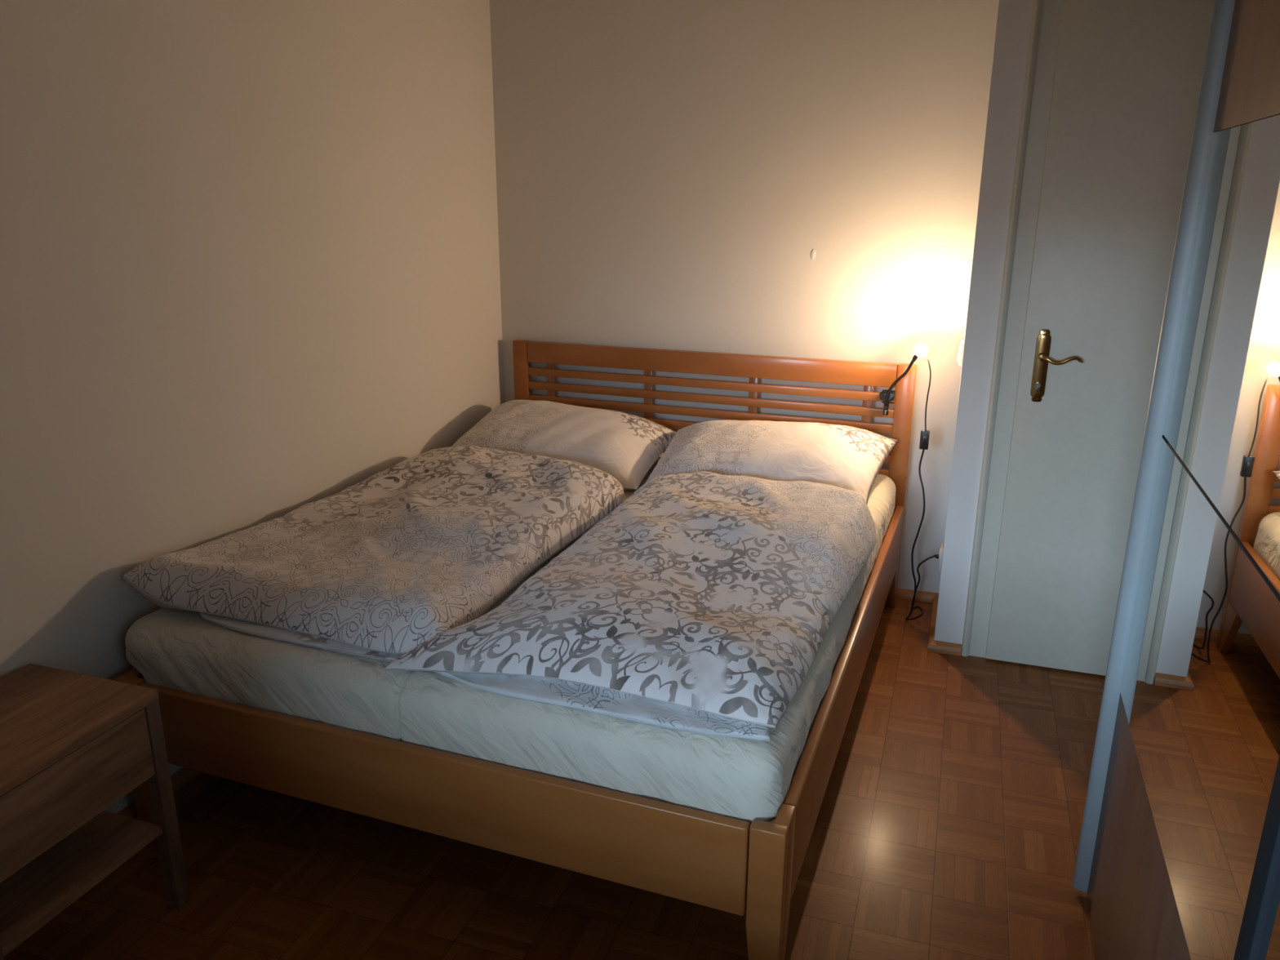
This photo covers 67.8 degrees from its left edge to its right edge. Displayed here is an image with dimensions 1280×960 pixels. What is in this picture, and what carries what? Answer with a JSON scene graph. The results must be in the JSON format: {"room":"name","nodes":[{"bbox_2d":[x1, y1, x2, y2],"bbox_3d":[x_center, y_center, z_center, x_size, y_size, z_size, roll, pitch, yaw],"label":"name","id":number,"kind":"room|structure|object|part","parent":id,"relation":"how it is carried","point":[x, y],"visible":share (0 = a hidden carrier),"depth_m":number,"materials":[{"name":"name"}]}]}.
{"room":"bedroom","nodes":[
{"label":"bedroom","id":0,"kind":"room"},
{"bbox_2d":[0,0,504,813],"bbox_3d":[-1.524,-0.253,1.903,0.160,2.550,5.254,6,18,19],"label":"wall","id":1,"kind":"structure","parent":0,"point":[250,277],"depth_m":2.60,"materials":[{"name":"paint"}]},
{"bbox_2d":[116,767,200,818],"bbox_3d":[-1.444,0.959,2.236,0.022,0.036,4.951,6,18,19],"label":"baseboard","id":2,"kind":"structure","parent":1,"relation":"attached to","point":[183,775],"depth_m":2.64,"materials":[{"name":"brown wood"}]},
{"bbox_2d":[4,598,1105,959],"bbox_3d":[-0.123,1.148,1.824,3.510,0.080,5.250,6,18,18],"label":"floor","id":3,"kind":"structure","parent":0,"point":[948,826],"depth_m":2.32,"materials":[{"name":"wood"}]},
{"bbox_2d":[0,663,190,959],"bbox_3d":[-1.296,0.763,1.996,0.368,0.551,0.460,6,18,18],"label":"nightstand","id":4,"kind":"object","parent":3,"relation":"on","point":[73,745],"visible":1,"depth_m":1.97,"materials":[{"name":"brown wood"}]},
{"bbox_3d":[-1.210,0.848,1.756,0.038,0.526,0.034,6,18,18],"label":"leg","id":5,"kind":"part","parent":4,"relation":"part of","materials":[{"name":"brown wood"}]},
{"bbox_3d":[-1.134,0.620,1.896,0.018,0.162,0.387,6,18,18],"label":"drawer","id":6,"kind":"part","parent":4,"relation":"part of","materials":[{"name":"brown wood"}]},
{"bbox_2d":[0,810,162,956],"bbox_3d":[-1.295,0.820,2.013,0.340,0.019,0.391,6,18,18],"label":"shelf","id":7,"kind":"object","parent":4,"relation":"attached to","point":[47,885],"depth_m":1.99,"materials":[{"name":"brown wood"}]},
{"bbox_3d":[-1.073,0.733,2.143,0.038,0.526,0.034,6,18,18],"label":"leg","id":8,"kind":"part","parent":4,"relation":"part of","materials":[{"name":"brown wood"}]},
{"bbox_2d":[114,339,916,959],"bbox_3d":[-0.134,0.233,3.039,1.693,0.975,2.173,6,18,20],"label":"bed","id":9,"kind":"object","parent":3,"relation":"on","point":[728,864],"visible":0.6,"depth_m":2.16,"materials":[{"name":"brown wood"}]},
{"bbox_3d":[-1.260,0.688,2.461,0.070,0.427,0.098,6,18,20],"label":"leg","id":10,"kind":"part","parent":9,"relation":"part of","materials":[{"name":"brown wood"}]},
{"bbox_3d":[-0.513,0.682,2.125,1.546,0.207,0.026,6,18,20],"label":"footboard","id":11,"kind":"part","parent":9,"relation":"part of","materials":[{"name":"brown wood"}]},
{"bbox_2d":[124,453,896,825],"bbox_3d":[-0.156,0.259,3.043,1.757,0.203,2.156,6,18,18],"label":"mattress","id":12,"kind":"object","parent":9,"relation":"on","point":[745,780],"visible":0.16,"depth_m":2.08,"materials":[{"name":"white fabric"}]},
{"bbox_2d":[122,445,624,662],"bbox_3d":[-0.637,0.123,2.867,0.910,0.154,1.414,6,18,18],"label":"duvet","id":13,"kind":"object","parent":12,"relation":"on","point":[409,553],"visible":0.98,"depth_m":2.56,"materials":[{"name":"grey fabric"}]},
{"bbox_2d":[451,400,676,489],"bbox_3d":[-0.308,-0.168,3.741,0.839,0.202,0.628,6,18,18],"label":"pillow","id":14,"kind":"object","parent":12,"relation":"on","point":[623,446],"visible":0.7,"depth_m":3.63,"materials":[{"name":"white fabric"}]},
{"bbox_2d":[382,471,876,741],"bbox_3d":[0.111,0.208,2.608,0.965,0.151,1.470,6,18,18],"label":"duvet","id":15,"kind":"object","parent":12,"relation":"on","point":[703,602],"visible":1,"depth_m":2.19,"materials":[{"name":"grey fabric"}]},
{"bbox_2d":[645,419,897,503],"bbox_3d":[0.483,-0.083,3.464,0.877,0.203,0.588,6,18,18],"label":"pillow","id":16,"kind":"object","parent":12,"relation":"on","point":[851,458],"visible":0.71,"depth_m":3.37,"materials":[{"name":"white fabric"}]},
{"bbox_3d":[-0.517,-0.214,4.248,0.068,0.815,0.036,6,18,20],"label":"post","id":17,"kind":"part","parent":9,"relation":"part of","materials":[{"name":"brown wood"}]},
{"bbox_3d":[0.245,-0.475,3.870,1.555,0.088,0.033,6,18,20],"label":"rail","id":18,"kind":"part","parent":9,"relation":"part of","materials":[{"name":"brown wood"}]},
{"bbox_3d":[0.258,0.858,1.915,0.070,0.427,0.098,6,18,20],"label":"leg","id":19,"kind":"part","parent":9,"relation":"part of","materials":[{"name":"brown wood"}]},
{"bbox_3d":[0.656,0.482,2.838,0.028,0.230,2.037,6,18,20],"label":"rail","id":20,"kind":"part","parent":9,"relation":"part of","materials":[{"name":"brown wood"}]},
{"bbox_3d":[0.993,0.422,3.781,0.045,0.195,0.150,6,18,20],"label":"leg","id":21,"kind":"part","parent":9,"relation":"part of","materials":[{"name":"brown wood"}]},
{"bbox_3d":[1.004,-0.044,3.701,0.068,0.815,0.036,6,18,20],"label":"post","id":22,"kind":"part","parent":9,"relation":"part of","materials":[{"name":"brown wood"}]},
{"bbox_2d":[880,343,939,620],"bbox_3d":[1.021,0.017,3.617,0.277,1.069,0.195,6,18,20],"label":"lamp","id":23,"kind":"object","parent":9,"relation":"attached to","point":[920,350],"visible":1,"depth_m":3.52,"materials":[{"name":"black plastic"}]},
{"bbox_3d":[1.067,0.041,3.597,0.104,1.034,0.181,3,17,8],"label":"power cord","id":24,"kind":"part","parent":23,"relation":"part of","materials":[{"name":"black plastic"}]},
{"bbox_2d":[919,430,929,449],"bbox_3d":[1.035,-0.146,3.469,0.031,0.070,0.020,6,18,18],"label":"switch","id":25,"kind":"object","parent":23,"relation":"attached to","point":[924,437],"depth_m":3.46,"materials":[{"name":"black plastic"}]},
{"bbox_2d":[1071,0,1279,959],"bbox_3d":[0.972,0.176,0.887,0.648,2.330,2.125,6,18,18],"label":"wardrobe","id":26,"kind":"object","parent":3,"relation":"on","point":[1178,855],"visible":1,"depth_m":1.53,"materials":[{"name":"laminate"}]},
{"bbox_3d":[0.861,0.882,1.620,0.018,0.532,1.196,6,18,18],"label":"wood panel","id":27,"kind":"part","parent":26,"relation":"part of","materials":[{"name":"wood"}]},
{"bbox_2d":[1120,438,1279,959],"bbox_3d":[0.859,0.351,1.462,0.010,0.574,1.196,6,18,18],"label":"mirror","id":28,"kind":"object","parent":26,"relation":"on","point":[1200,636],"depth_m":1.43,"materials":[{"name":"white mirror"}]},
{"bbox_2d":[1163,114,1279,595],"bbox_3d":[0.861,-0.203,1.296,0.010,0.572,1.196,6,18,18],"label":"mirror","id":29,"kind":"object","parent":26,"relation":"on","point":[1221,377],"depth_m":1.48,"materials":[{"name":"white mirror"}]},
{"bbox_3d":[0.867,-0.757,1.128,0.018,0.582,1.196,6,18,18],"label":"wood panel","id":30,"kind":"part","parent":26,"relation":"part of","materials":[{"name":"brown wood"}]},
{"bbox_2d":[1257,865,1279,959],"bbox_3d":[0.491,0.616,0.572,0.010,0.574,0.900,6,18,18],"label":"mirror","id":31,"kind":"object","parent":26,"relation":"on","point":[1268,895],"depth_m":0.96,"materials":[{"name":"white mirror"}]},
{"bbox_2d":[489,0,999,593],"bbox_3d":[0.331,-0.840,3.881,1.926,2.550,0.150,6,18,18],"label":"wall","id":32,"kind":"structure","parent":0,"point":[670,174],"depth_m":3.70,"materials":[{"name":"paint"}]},
{"bbox_2d":[810,248,815,259],"bbox_3d":[0.666,-0.869,3.670,0.022,0.044,0.002,6,18,18],"label":"hook","id":33,"kind":"object","parent":32,"relation":"attached to","point":[813,251],"depth_m":3.67,"materials":[{"name":"paint"}]},
{"bbox_2d":[896,587,938,602],"bbox_3d":[0.299,0.388,4.163,1.926,0.036,0.022,6,18,18],"label":"baseboard","id":34,"kind":"structure","parent":32,"relation":"attached to","point":[922,596],"depth_m":3.89,"materials":[{"name":"brown wood"}]},
{"bbox_2d":[933,0,1033,644],"bbox_3d":[1.731,-0.629,3.198,1.184,2.550,0.602,6,18,18],"label":"wall","id":35,"kind":"structure","parent":0,"point":[1014,16],"depth_m":3.10,"materials":[{"name":"paint"}]},
{"bbox_2d":[926,593,938,648],"bbox_3d":[1.127,0.540,3.666,0.022,0.036,0.474,6,18,18],"label":"baseboard","id":36,"kind":"structure","parent":35,"relation":"attached to","point":[935,601],"depth_m":3.64,"materials":[{"name":"brown wood"}]},
{"bbox_2d":[937,542,943,570],"bbox_3d":[1.128,0.288,3.576,0.012,0.082,0.082,6,18,18],"label":"wall socket","id":37,"kind":"object","parent":35,"relation":"attached to","point":[941,548],"visible":0.98,"depth_m":3.54,"materials":[{"name":"white plastic"}]},
{"bbox_2d":[926,640,961,655],"bbox_3d":[1.100,0.606,3.446,0.118,0.036,0.022,6,18,18],"label":"baseboard","id":38,"kind":"structure","parent":35,"relation":"attached to","point":[939,646],"depth_m":3.44,"materials":[{"name":"brown wood"}]},
{"bbox_2d":[957,339,964,366],"bbox_3d":[1.126,-0.447,3.347,0.017,0.082,0.082,6,18,18],"label":"light switch","id":39,"kind":"object","parent":35,"relation":"attached to","point":[962,344],"visible":0.98,"depth_m":3.31,"materials":[{"name":"white plastic"}]},
{"bbox_2d":[960,0,1063,657],"bbox_3d":[1.663,-0.457,3.179,0.908,2.230,0.474,6,18,18],"label":"trim","id":40,"kind":"structure","parent":35,"relation":"attached to","point":[1046,20],"depth_m":3.07,"materials":[{"name":"beige paint"}]},
{"bbox_2d":[985,0,1213,675],"bbox_3d":[1.586,-0.360,2.946,0.760,2.162,0.075,6,18,18],"label":"door","id":41,"kind":"structure","parent":35,"relation":"in","point":[1127,77],"depth_m":2.98,"materials":[{"name":"beige paint"}]},
{"bbox_3d":[1.287,-0.366,3.062,0.043,0.236,0.009,6,18,18],"label":"handle plate","id":42,"kind":"part","parent":41,"relation":"part of","materials":[{"name":"gold metal"}]},
{"bbox_3d":[1.323,-0.379,3.008,0.135,0.033,0.040,11,20,32],"label":"handle","id":43,"kind":"part","parent":41,"relation":"part of","materials":[{"name":"gold metal"}]}
]}

